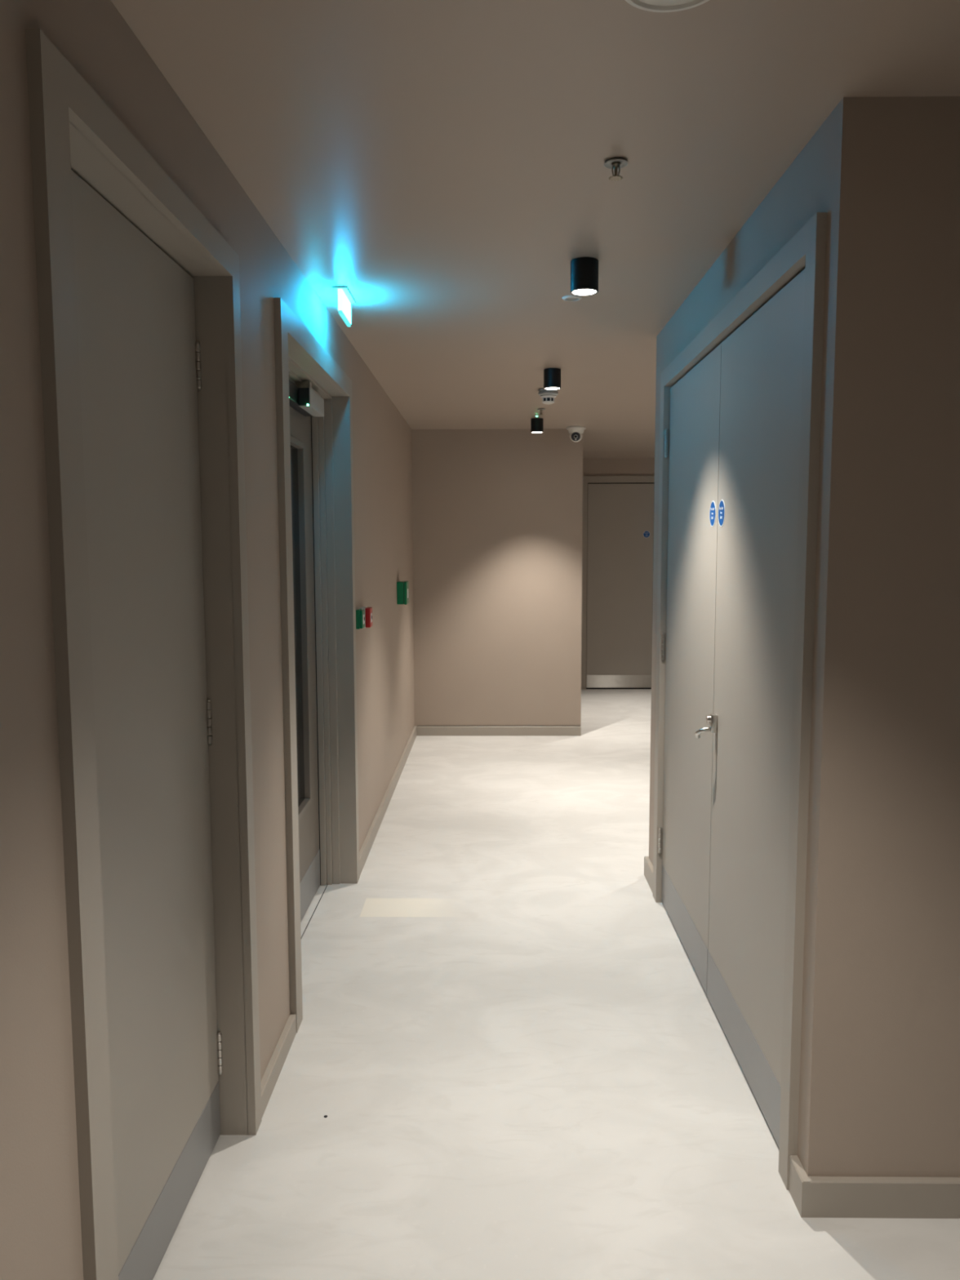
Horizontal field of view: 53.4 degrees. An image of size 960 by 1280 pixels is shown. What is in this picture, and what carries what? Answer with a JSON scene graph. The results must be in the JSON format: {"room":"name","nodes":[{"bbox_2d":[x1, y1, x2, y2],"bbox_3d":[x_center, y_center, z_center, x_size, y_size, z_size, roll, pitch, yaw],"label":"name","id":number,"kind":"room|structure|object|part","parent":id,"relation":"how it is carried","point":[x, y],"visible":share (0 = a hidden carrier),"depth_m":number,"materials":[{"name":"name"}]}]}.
{"room":"building corridor","nodes":[
{"label":"building corridor","id":0,"kind":"room"},
{"bbox_2d":[0,0,414,1279],"bbox_3d":[-0.745,0.061,2.473,0.300,2.398,10.089,0,6,1],"label":"wall","id":1,"kind":"structure","parent":0,"point":[41,1232],"depth_m":1.43,"materials":[{"name":"beige paint"}]},
{"bbox_2d":[25,29,262,1279],"bbox_3d":[-0.658,0.220,1.897,0.150,2.195,1.010,0,6,1],"label":"door","id":2,"kind":"structure","parent":1,"relation":"in","point":[139,292],"depth_m":1.91,"materials":[{"name":"paint"}]},
{"bbox_3d":[-0.670,1.232,2.007,0.002,0.142,0.854,0,6,1],"label":"kick plate","id":3,"kind":"part","parent":2,"relation":"part of","materials":[{"name":"grey metal"}]},
{"bbox_2d":[273,297,359,1032],"bbox_3d":[-0.695,0.050,3.542,0.270,2.213,1.390,0,6,1],"label":"door","id":4,"kind":"structure","parent":1,"relation":"in","point":[315,455],"depth_m":4.06,"materials":[{"name":"paint"}]},
{"bbox_3d":[-0.739,-0.015,3.487,0.008,1.440,0.822,0,6,1],"label":"glass panel","id":5,"kind":"part","parent":4,"relation":"part of","materials":[{"name":"black glass"}]},
{"bbox_2d":[288,380,324,417],"bbox_3d":[-0.676,-0.917,3.512,0.088,0.103,0.750,0,6,1],"label":"door closer","id":6,"kind":"object","parent":4,"relation":"attached to","point":[303,397],"depth_m":3.59,"materials":[{"name":"grey metal"}]},
{"bbox_3d":[-0.717,1.060,3.645,0.002,0.160,1.157,0,6,1],"label":"kick plate","id":7,"kind":"part","parent":4,"relation":"part of","materials":[{"name":"grey metal"}]},
{"bbox_2d":[260,726,416,1116],"bbox_3d":[-0.583,1.218,2.575,0.018,0.075,10.071,0,6,1],"label":"baseboard","id":8,"kind":"structure","parent":1,"relation":"attached to","point":[268,1081],"depth_m":2.94,"materials":[{"name":"paint"}]},
{"bbox_2d":[355,608,364,629],"bbox_3d":[-0.551,-0.097,4.415,0.034,0.088,0.086,0,6,1],"label":"emergency door release","id":9,"kind":"object","parent":1,"relation":"in","point":[360,614],"depth_m":4.38,"materials":[{"name":"green plastic"}]},
{"bbox_2d":[360,606,372,628],"bbox_3d":[-0.541,-0.109,4.564,0.050,0.097,0.090,0,6,1],"label":"fire alarm","id":10,"kind":"object","parent":1,"relation":"attached to","point":[368,611],"visible":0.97,"depth_m":4.52,"materials":[{"name":"red plastic"}]},
{"bbox_2d":[396,581,408,604],"bbox_3d":[-0.508,-0.312,6.297,0.066,0.150,0.144,0,6,1],"label":"box","id":11,"kind":"object","parent":1,"relation":"attached to","point":[402,597],"visible":1,"depth_m":6.23,"materials":[{"name":"green plastic"}]},
{"bbox_2d":[411,428,582,725],"bbox_3d":[0.006,-0.569,8.860,1.624,2.398,2.766,0,6,1],"label":"wall","id":12,"kind":"structure","parent":0,"point":[497,514],"depth_m":7.48,"materials":[{"name":"beige paint"}]},
{"bbox_2d":[414,725,581,735],"bbox_3d":[0.140,0.721,7.586,1.324,0.079,0.018,0,6,1],"label":"baseboard","id":13,"kind":"structure","parent":12,"relation":"attached to","point":[420,730],"depth_m":7.58,"materials":[{"name":"paint"}]},
{"bbox_2d":[111,0,959,457],"bbox_3d":[2.034,-1.316,3.538,5.830,0.120,13.155,0,6,1],"label":"ceiling","id":14,"kind":"structure","parent":0,"point":[440,163],"depth_m":2.16,"materials":[{"name":"paint"}]},
{"bbox_2d":[332,286,355,326],"bbox_3d":[-0.485,-1.193,3.422,0.050,0.090,0.220,0,6,1],"label":"exit sign","id":15,"kind":"object","parent":14,"relation":"hanging from","point":[345,299],"visible":1,"depth_m":3.38,"materials":[{"name":"white plastic"}]},
{"bbox_3d":[-0.485,-1.234,3.418,0.050,0.006,0.220,0,6,1],"label":"ceiling plate","id":16,"kind":"part","parent":15,"relation":"part of","materials":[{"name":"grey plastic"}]},
{"bbox_3d":[-0.485,-1.194,3.421,0.016,0.074,0.206,0,6,1],"label":"sign panel","id":17,"kind":"part","parent":15,"relation":"part of","materials":[{"name":"white plastic"}]},
{"bbox_2d":[530,417,543,433],"bbox_3d":[0.405,-1.521,6.769,0.089,0.097,0.089,0,6,1],"label":"ceiling spotlight","id":18,"kind":"object","parent":14,"relation":"attached to","point":[536,424],"visible":1,"depth_m":6.73,"materials":[{"name":"black metal"}]},
{"bbox_2d":[537,408,545,414],"bbox_3d":[0.403,-1.502,6.278,0.057,0.038,0.057,0,6,1],"label":"sprinkler","id":19,"kind":"object","parent":14,"relation":"attached to","point":[540,410],"visible":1,"depth_m":6.27,"materials":[{"name":"grey metal"}]},
{"bbox_2d":[537,388,558,404],"bbox_3d":[0.394,-1.403,5.504,0.116,0.084,0.116,0,6,1],"label":"smoke detector","id":20,"kind":"object","parent":14,"relation":"attached to","point":[548,397],"visible":0.96,"depth_m":5.47,"materials":[{"name":"grey plastic"}]},
{"bbox_2d":[543,368,560,390],"bbox_3d":[0.370,-1.335,4.883,0.089,0.097,0.089,0,6,1],"label":"ceiling spotlight","id":21,"kind":"object","parent":14,"relation":"attached to","point":[552,376],"visible":1,"depth_m":4.85,"materials":[{"name":"black metal"}]},
{"bbox_2d":[561,294,582,301],"bbox_3d":[0.335,-1.242,3.471,0.074,0.006,0.074,0,6,1],"label":"recessed light","id":22,"kind":"object","parent":14,"relation":"in","point":[569,298],"visible":1,"depth_m":3.46,"materials":[{"name":"white plastic"}]},
{"bbox_2d":[566,426,586,442],"bbox_3d":[0.732,-1.563,7.264,0.148,0.112,0.148,0,6,1],"label":"security camera","id":23,"kind":"object","parent":14,"relation":"attached to","point":[575,433],"visible":1,"depth_m":7.22,"materials":[{"name":"white plastic"}]},
{"bbox_2d":[570,257,598,296],"bbox_3d":[0.331,-1.152,3.027,0.089,0.097,0.089,0,6,1],"label":"ceiling spotlight","id":24,"kind":"object","parent":14,"relation":"attached to","point":[584,270],"visible":1,"depth_m":2.99,"materials":[{"name":"black metal"}]},
{"bbox_2d":[604,158,628,181],"bbox_3d":[0.319,-1.105,2.242,0.057,0.038,0.057,0,6,1],"label":"sprinkler","id":25,"kind":"object","parent":14,"relation":"attached to","point":[613,163],"visible":1,"depth_m":2.24,"materials":[{"name":"grey metal"}]},
{"bbox_2d":[625,0,709,12],"bbox_3d":[0.307,-1.047,1.513,0.184,0.010,0.184,0,6,1],"label":"ceiling speaker","id":26,"kind":"object","parent":14,"relation":"attached to","point":[655,6],"visible":1,"depth_m":1.58,"materials":[{"name":"white plastic"}]},
{"bbox_2d":[638,0,694,5],"bbox_3d":[0.307,-1.047,1.513,0.149,0.010,0.149,0,6,1],"label":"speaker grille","id":27,"kind":"object","parent":26,"relation":"attached to","point":[641,2],"depth_m":1.58,"materials":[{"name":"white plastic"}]},
{"bbox_2d":[152,688,959,1279],"bbox_3d":[2.040,1.190,3.784,5.830,0.120,13.155,0,6,1],"label":"floor","id":28,"kind":"structure","parent":0,"point":[517,1061],"depth_m":2.65,"materials":[{"name":"beige concrete"}]},
{"bbox_2d":[582,457,654,475],"bbox_3d":[2.938,-0.694,10.045,4.206,2.398,0.300,0,6,1],"label":"wall","id":29,"kind":"structure","parent":0,"point":[591,466],"depth_m":9.81,"materials":[{"name":"beige paint"}]},
{"bbox_2d":[581,475,654,688],"bbox_3d":[1.459,-0.585,9.918,0.805,2.215,0.019,0,6,1],"label":"door","id":30,"kind":"structure","parent":29,"relation":"in","point":[617,558],"depth_m":9.91,"materials":[{"name":"paint"}]},
{"bbox_3d":[1.457,0.434,10.014,0.674,0.132,0.002,0,6,1],"label":"kick plate","id":31,"kind":"part","parent":30,"relation":"part of","materials":[{"name":"metal"}]},
{"bbox_2d":[643,530,649,537],"bbox_3d":[1.721,-1.092,9.859,0.072,0.072,0.002,0,6,1],"label":"door sign","id":32,"kind":"object","parent":30,"relation":"attached to","point":[646,534],"visible":1,"depth_m":9.86,"materials":[{"name":"blue plastic"}]},
{"bbox_2d":[648,96,959,1177],"bbox_3d":[2.847,-0.011,3.110,4.194,2.398,2.210,0,6,1],"label":"wall","id":33,"kind":"structure","parent":0,"point":[879,1086],"depth_m":2.04,"materials":[{"name":"beige paint"}]},
{"bbox_2d":[644,856,653,893],"bbox_3d":[2.705,1.043,4.210,3.912,0.086,0.266,0,6,1],"label":"baseboard","id":34,"kind":"structure","parent":33,"relation":"attached to","point":[648,867],"depth_m":4.24,"materials":[{"name":"paint"}]},
{"bbox_2d":[652,212,826,1190],"bbox_3d":[0.745,0.099,3.062,0.106,2.200,1.888,0,6,1],"label":"door","id":35,"kind":"structure","parent":33,"relation":"in","point":[740,404],"depth_m":2.65,"materials":[{"name":"paint"}]},
{"bbox_3d":[0.761,1.062,3.592,0.002,0.158,0.850,0,6,1],"label":"kick plate","id":36,"kind":"part","parent":35,"relation":"part of","materials":[{"name":"grey metal"}]},
{"bbox_3d":[0.711,0.297,3.050,0.033,0.043,0.062,-5,7,-40],"label":"lever","id":37,"kind":"part","parent":35,"relation":"part of","materials":[{"name":"metal"}]},
{"bbox_2d":[709,500,715,526],"bbox_3d":[0.751,-0.408,3.081,0.002,0.083,0.083,0,6,1],"label":"door sign","id":38,"kind":"object","parent":35,"relation":"attached to","point":[713,508],"visible":1,"depth_m":3.07,"materials":[{"name":"blue plastic"}]},
{"bbox_3d":[0.743,0.265,3.034,0.021,0.058,0.030,0,6,1],"label":"handle","id":39,"kind":"part","parent":35,"relation":"part of","materials":[{"name":"metal"}]},
{"bbox_2d":[718,499,724,526],"bbox_3d":[0.749,-0.394,2.962,0.002,0.083,0.083,0,6,1],"label":"door sign","id":40,"kind":"object","parent":35,"relation":"attached to","point":[722,506],"visible":1,"depth_m":2.96,"materials":[{"name":"blue plastic"}]},
{"bbox_3d":[0.749,1.147,2.727,0.002,0.158,0.871,0,6,1],"label":"kick plate","id":41,"kind":"part","parent":35,"relation":"part of","materials":[{"name":"grey metal"}]},
{"bbox_2d":[788,1155,959,1218],"bbox_3d":[2.676,1.245,2.153,3.912,0.086,0.092,0,6,1],"label":"baseboard","id":42,"kind":"structure","parent":33,"relation":"attached to","point":[813,1197],"depth_m":2.13,"materials":[{"name":"paint"}]}
]}

